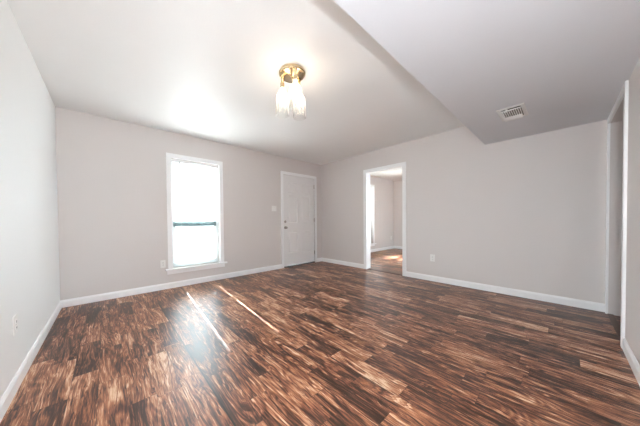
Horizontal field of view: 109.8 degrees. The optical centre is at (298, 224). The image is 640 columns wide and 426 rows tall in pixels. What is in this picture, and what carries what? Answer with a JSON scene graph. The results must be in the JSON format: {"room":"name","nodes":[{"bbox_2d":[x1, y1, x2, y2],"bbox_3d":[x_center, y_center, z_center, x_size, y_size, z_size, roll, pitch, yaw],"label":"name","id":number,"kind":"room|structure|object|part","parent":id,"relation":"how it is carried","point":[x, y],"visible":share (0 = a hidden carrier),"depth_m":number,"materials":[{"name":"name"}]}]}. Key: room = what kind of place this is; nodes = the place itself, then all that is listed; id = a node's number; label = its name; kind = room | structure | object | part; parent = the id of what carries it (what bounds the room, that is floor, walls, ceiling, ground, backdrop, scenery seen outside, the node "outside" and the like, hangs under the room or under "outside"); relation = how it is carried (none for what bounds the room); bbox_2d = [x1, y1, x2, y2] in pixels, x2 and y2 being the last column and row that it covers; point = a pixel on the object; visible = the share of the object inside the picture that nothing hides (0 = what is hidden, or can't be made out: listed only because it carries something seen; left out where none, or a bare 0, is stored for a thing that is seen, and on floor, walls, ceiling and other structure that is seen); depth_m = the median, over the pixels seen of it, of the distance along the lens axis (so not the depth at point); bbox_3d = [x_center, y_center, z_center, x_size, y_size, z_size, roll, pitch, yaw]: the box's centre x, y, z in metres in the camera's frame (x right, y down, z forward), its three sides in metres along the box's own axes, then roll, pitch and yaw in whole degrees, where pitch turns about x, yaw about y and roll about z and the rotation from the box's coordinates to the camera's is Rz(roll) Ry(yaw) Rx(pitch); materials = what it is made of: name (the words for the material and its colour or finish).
{"room":"empty living room","nodes":[
{"label":"empty living room","id":0,"kind":"room"},
{"bbox_2d":[0,0,59,398],"bbox_3d":[-1.536,-0.264,0.991,0.130,2.600,4.422,-1,1,-40],"label":"wall","id":1,"kind":"structure","parent":0,"point":[29,238],"depth_m":1.61,"materials":[{"name":"white paint"}]},
{"bbox_2d":[13,314,17,335],"bbox_3d":[-1.783,0.632,1.413,0.009,0.116,0.070,-1,1,-40],"label":"wall outlet","id":2,"kind":"object","parent":1,"relation":"attached to","point":[15,319],"visible":1,"depth_m":1.40,"materials":[{"name":"white plastic"}]},
{"bbox_2d":[0,300,61,421],"bbox_3d":[-1.512,0.988,1.107,0.013,0.092,4.292,-1,1,-40],"label":"baseboard","id":3,"kind":"structure","parent":1,"relation":"attached to","point":[6,399],"depth_m":1.53,"materials":[{"name":"white wood"}]},
{"bbox_2d":[55,106,393,299],"bbox_3d":[0.219,-0.353,5.477,8.624,2.600,0.130,-1,1,-40],"label":"wall","id":4,"kind":"structure","parent":0,"point":[112,187],"depth_m":3.25,"materials":[{"name":"beige paint"}]},
{"bbox_2d":[160,260,165,267],"bbox_3d":[-2.079,0.610,3.434,0.070,0.116,0.009,-1,1,-40],"label":"wall outlet","id":5,"kind":"object","parent":4,"relation":"attached to","point":[162,262],"visible":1,"depth_m":3.43,"materials":[{"name":"white plastic"}]},
{"bbox_2d":[61,258,321,307],"bbox_3d":[-1.154,0.934,4.223,4.601,0.092,0.013,-1,1,-40],"label":"baseboard","id":6,"kind":"structure","parent":4,"relation":"attached to","point":[123,293],"depth_m":3.39,"materials":[{"name":"white wood"}]},
{"bbox_2d":[165,152,227,274],"bbox_3d":[-1.726,-0.170,3.799,0.974,1.884,0.189,-1,1,-40],"label":"window","id":7,"kind":"structure","parent":4,"relation":"in","point":[171,224],"depth_m":3.74,"materials":[{"name":"white plastic"}]},
{"bbox_3d":[-1.785,-0.491,3.848,0.689,1.043,0.022,-1,1,-40],"label":"sash","id":8,"kind":"part","parent":7,"relation":"part of","materials":[{"name":"clear glass"}]},
{"bbox_3d":[-1.773,-0.178,3.842,0.749,1.730,0.055,-1,1,-40],"label":"frame","id":9,"kind":"part","parent":7,"relation":"part of","materials":[{"name":"white plastic"}]},
{"bbox_3d":[-1.764,-0.009,3.836,0.687,0.080,0.030,-1,1,-40],"label":"meeting rail","id":10,"kind":"part","parent":7,"relation":"part of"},
{"bbox_2d":[171,159,218,263],"bbox_3d":[-1.728,-0.206,3.789,0.737,1.670,0.078,-1,1,-40],"label":"window blind","id":11,"kind":"object","parent":7,"relation":"attached to","point":[194,164],"visible":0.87,"depth_m":3.77,"materials":[{"name":"white plastic"}]},
{"bbox_3d":[-1.733,0.622,3.817,0.731,0.014,0.022,-1,1,-40],"label":"rail","id":12,"kind":"part","parent":11,"relation":"part of","materials":[{"name":"white plastic"}]},
{"bbox_3d":[-1.761,0.304,3.841,0.689,0.707,0.022,-1,1,-40],"label":"sash","id":13,"kind":"part","parent":7,"relation":"part of","materials":[{"name":"glass"}]},
{"bbox_3d":[-1.691,0.700,3.782,0.974,0.024,0.105,-1,1,-40],"label":"sill","id":14,"kind":"part","parent":7,"relation":"part of","materials":[{"name":"white wood"}]},
{"bbox_2d":[283,174,314,267],"bbox_3d":[0.003,-0.076,5.260,0.962,2.056,0.183,-1,1,-40],"label":"door","id":15,"kind":"structure","parent":4,"relation":"in","point":[298,192],"depth_m":5.22,"materials":[{"name":"white paint"}]},
{"bbox_2d":[281,171,316,267],"bbox_3d":[-0.010,-0.108,5.272,1.080,2.120,0.147,-1,1,-40],"label":"trim","id":16,"kind":"structure","parent":4,"relation":"attached to","point":[282,172],"depth_m":5.03,"materials":[{"name":"white wood"}]},
{"bbox_2d":[370,184,375,245],"bbox_3d":[2.039,-0.278,7.007,1.125,1.974,0.186,-1,1,-40],"label":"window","id":17,"kind":"structure","parent":4,"relation":"in","point":[371,185],"depth_m":7.27,"materials":[{"name":"white plastic"}]},
{"bbox_3d":[1.992,-0.286,7.051,0.900,1.820,0.055,-1,1,-40],"label":"frame","id":18,"kind":"part","parent":17,"relation":"part of","materials":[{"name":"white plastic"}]},
{"bbox_2d":[371,246,393,251],"bbox_3d":[2.078,0.859,6.977,3.633,0.092,0.013,-1,1,-40],"label":"baseboard","id":19,"kind":"structure","parent":4,"relation":"attached to","point":[389,247],"depth_m":7.61,"materials":[{"name":"white wood"}]},
{"bbox_2d":[7,0,464,180],"bbox_3d":[1.642,-1.560,3.775,8.624,0.160,4.552,-1,1,-40],"label":"ceiling","id":20,"kind":"structure","parent":0,"point":[203,69],"depth_m":2.12,"materials":[{"name":"white paint"}]},
{"bbox_2d":[279,63,304,105],"bbox_3d":[-0.043,-1.239,2.130,0.286,0.395,0.295,-1,1,-40],"label":"ceiling light","id":21,"kind":"object","parent":20,"relation":"attached to","point":[290,73],"visible":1,"depth_m":2.09,"materials":[{"name":"gold metal"}]},
{"bbox_2d":[280,76,283,88],"bbox_3d":[-0.157,-1.353,2.142,0.042,0.105,0.042,-1,1,-40],"label":"socket","id":22,"kind":"object","parent":21,"relation":"attached to","point":[282,77],"depth_m":2.13,"materials":[{"name":"gold metal"}]},
{"bbox_3d":[-0.156,-1.232,2.144,0.062,0.139,0.062,-1,1,-40],"label":"bulb","id":23,"kind":"part","parent":21,"relation":"part of","materials":[{"name":"white glass"}]},
{"bbox_2d":[293,67,297,80],"bbox_3d":[-0.031,-1.353,2.029,0.042,0.105,0.042,-1,1,-40],"label":"socket","id":24,"kind":"object","parent":21,"relation":"attached to","point":[295,69],"depth_m":2.02,"materials":[{"name":"gold metal"}]},
{"bbox_3d":[-0.030,-1.231,2.031,0.062,0.139,0.062,-1,1,-40],"label":"bulb","id":25,"kind":"part","parent":21,"relation":"part of","materials":[{"name":"white glass"}]},
{"bbox_2d":[297,79,300,91],"bbox_3d":[0.004,-1.356,2.195,0.042,0.105,0.042,-1,1,-40],"label":"socket","id":26,"kind":"object","parent":21,"relation":"attached to","point":[299,80],"depth_m":2.18,"materials":[{"name":"white glass"}]},
{"bbox_3d":[0.005,-1.234,2.197,0.062,0.139,0.062,-1,1,-40],"label":"bulb","id":27,"kind":"part","parent":21,"relation":"part of","materials":[{"name":"white glass"}]},
{"bbox_2d":[0,248,639,425],"bbox_3d":[2.243,1.025,3.140,8.764,0.120,6.330,-1,1,-40],"label":"floor","id":28,"kind":"structure","parent":0,"point":[321,343],"depth_m":1.68,"materials":[{"name":"brown wood"}]},
{"bbox_2d":[394,180,401,245],"bbox_3d":[4.928,-0.415,6.500,0.130,2.600,4.422,-1,1,-40],"label":"wall","id":29,"kind":"structure","parent":0,"point":[397,184],"depth_m":8.02,"materials":[{"name":"beige paint"}]},
{"bbox_2d":[321,120,606,303],"bbox_3d":[2.064,-0.348,4.059,0.130,2.600,4.422,-1,1,-40],"label":"wall","id":30,"kind":"structure","parent":0,"point":[527,213],"depth_m":3.13,"materials":[{"name":"beige paint"}]},
{"bbox_2d":[363,162,405,275],"bbox_3d":[1.722,-0.095,4.467,0.164,2.088,0.888,-1,1,-40],"label":"trim","id":31,"kind":"structure","parent":30,"relation":"attached to","point":[366,173],"depth_m":4.70,"materials":[{"name":"white wood"}]},
{"bbox_2d":[368,268,401,274],"bbox_3d":[1.732,0.945,4.484,0.110,0.007,0.756,-1,1,-40],"label":"trim","id":32,"kind":"structure","parent":30,"relation":"attached to","point":[368,268],"depth_m":4.47,"materials":[{"name":"wood"}]},
{"bbox_2d":[430,254,434,261],"bbox_3d":[2.245,0.566,3.764,0.009,0.116,0.070,-1,1,-40],"label":"wall outlet","id":33,"kind":"object","parent":30,"relation":"attached to","point":[432,257],"visible":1,"depth_m":3.76,"materials":[{"name":"white plastic"}]},
{"bbox_2d":[322,258,604,311],"bbox_3d":[1.980,0.906,4.082,0.013,0.092,4.292,-1,1,-40],"label":"baseboard","id":34,"kind":"structure","parent":30,"relation":"attached to","point":[578,303],"depth_m":3.07,"materials":[{"name":"white wood"}]},
{"bbox_2d":[334,0,639,144],"bbox_3d":[1.264,-1.267,1.325,4.601,0.339,1.051,-1,1,-40],"label":"ceiling","id":35,"kind":"structure","parent":0,"point":[569,62],"depth_m":1.44,"materials":[{"name":"white paint"}]},
{"bbox_2d":[496,102,527,121],"bbox_3d":[2.145,-1.103,2.251,0.367,0.036,0.200,-1,1,-40],"label":"ceiling vent","id":36,"kind":"object","parent":35,"relation":"in","point":[517,111],"visible":1,"depth_m":2.24,"materials":[{"name":"white metal"}]},
{"bbox_2d":[625,58,639,364],"bbox_3d":[1.656,-0.293,0.892,4.601,2.600,0.130,-1,1,-40],"label":"wall","id":37,"kind":"structure","parent":0,"point":[632,314],"depth_m":1.58,"materials":[{"name":"beige paint"}]},
{"bbox_2d":[607,313,619,339],"bbox_3d":[2.983,0.972,2.098,0.940,0.006,0.040,-1,1,-40],"label":"trim","id":38,"kind":"structure","parent":37,"relation":"attached to","point":[613,320],"depth_m":2.17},
{"bbox_2d":[608,98,623,315],"bbox_3d":[3.006,-0.052,2.043,0.970,2.055,0.129,-1,1,-40],"label":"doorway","id":39,"kind":"structure","parent":37,"relation":"attached to","point":[616,125],"depth_m":2.37,"materials":[{"name":"beige paint"}]},
{"bbox_2d":[605,80,628,347],"bbox_3d":[2.958,-0.075,2.099,1.060,2.100,0.016,-1,1,-40],"label":"trim","id":40,"kind":"structure","parent":37,"relation":"attached to","point":[624,93],"depth_m":1.77,"materials":[{"name":"white wood"}]},
{"bbox_2d":[622,338,639,385],"bbox_3d":[1.218,0.970,0.622,3.540,0.092,0.013,-1,1,-40],"label":"baseboard","id":41,"kind":"structure","parent":37,"relation":"attached to","point":[633,363],"depth_m":1.54,"materials":[{"name":"white wood"}]},
{"label":"outside","id":42,"kind":"structure","parent":0,"visible":0},
{"bbox_2d":[175,226,213,245],"bbox_3d":[-40.944,0.814,55.068,130.000,0.150,111.000,-1,1,-40],"label":"ground","id":43,"kind":"structure","parent":42,"point":[186,229],"depth_m":21.35,"materials":[{"name":"white"}]}
]}

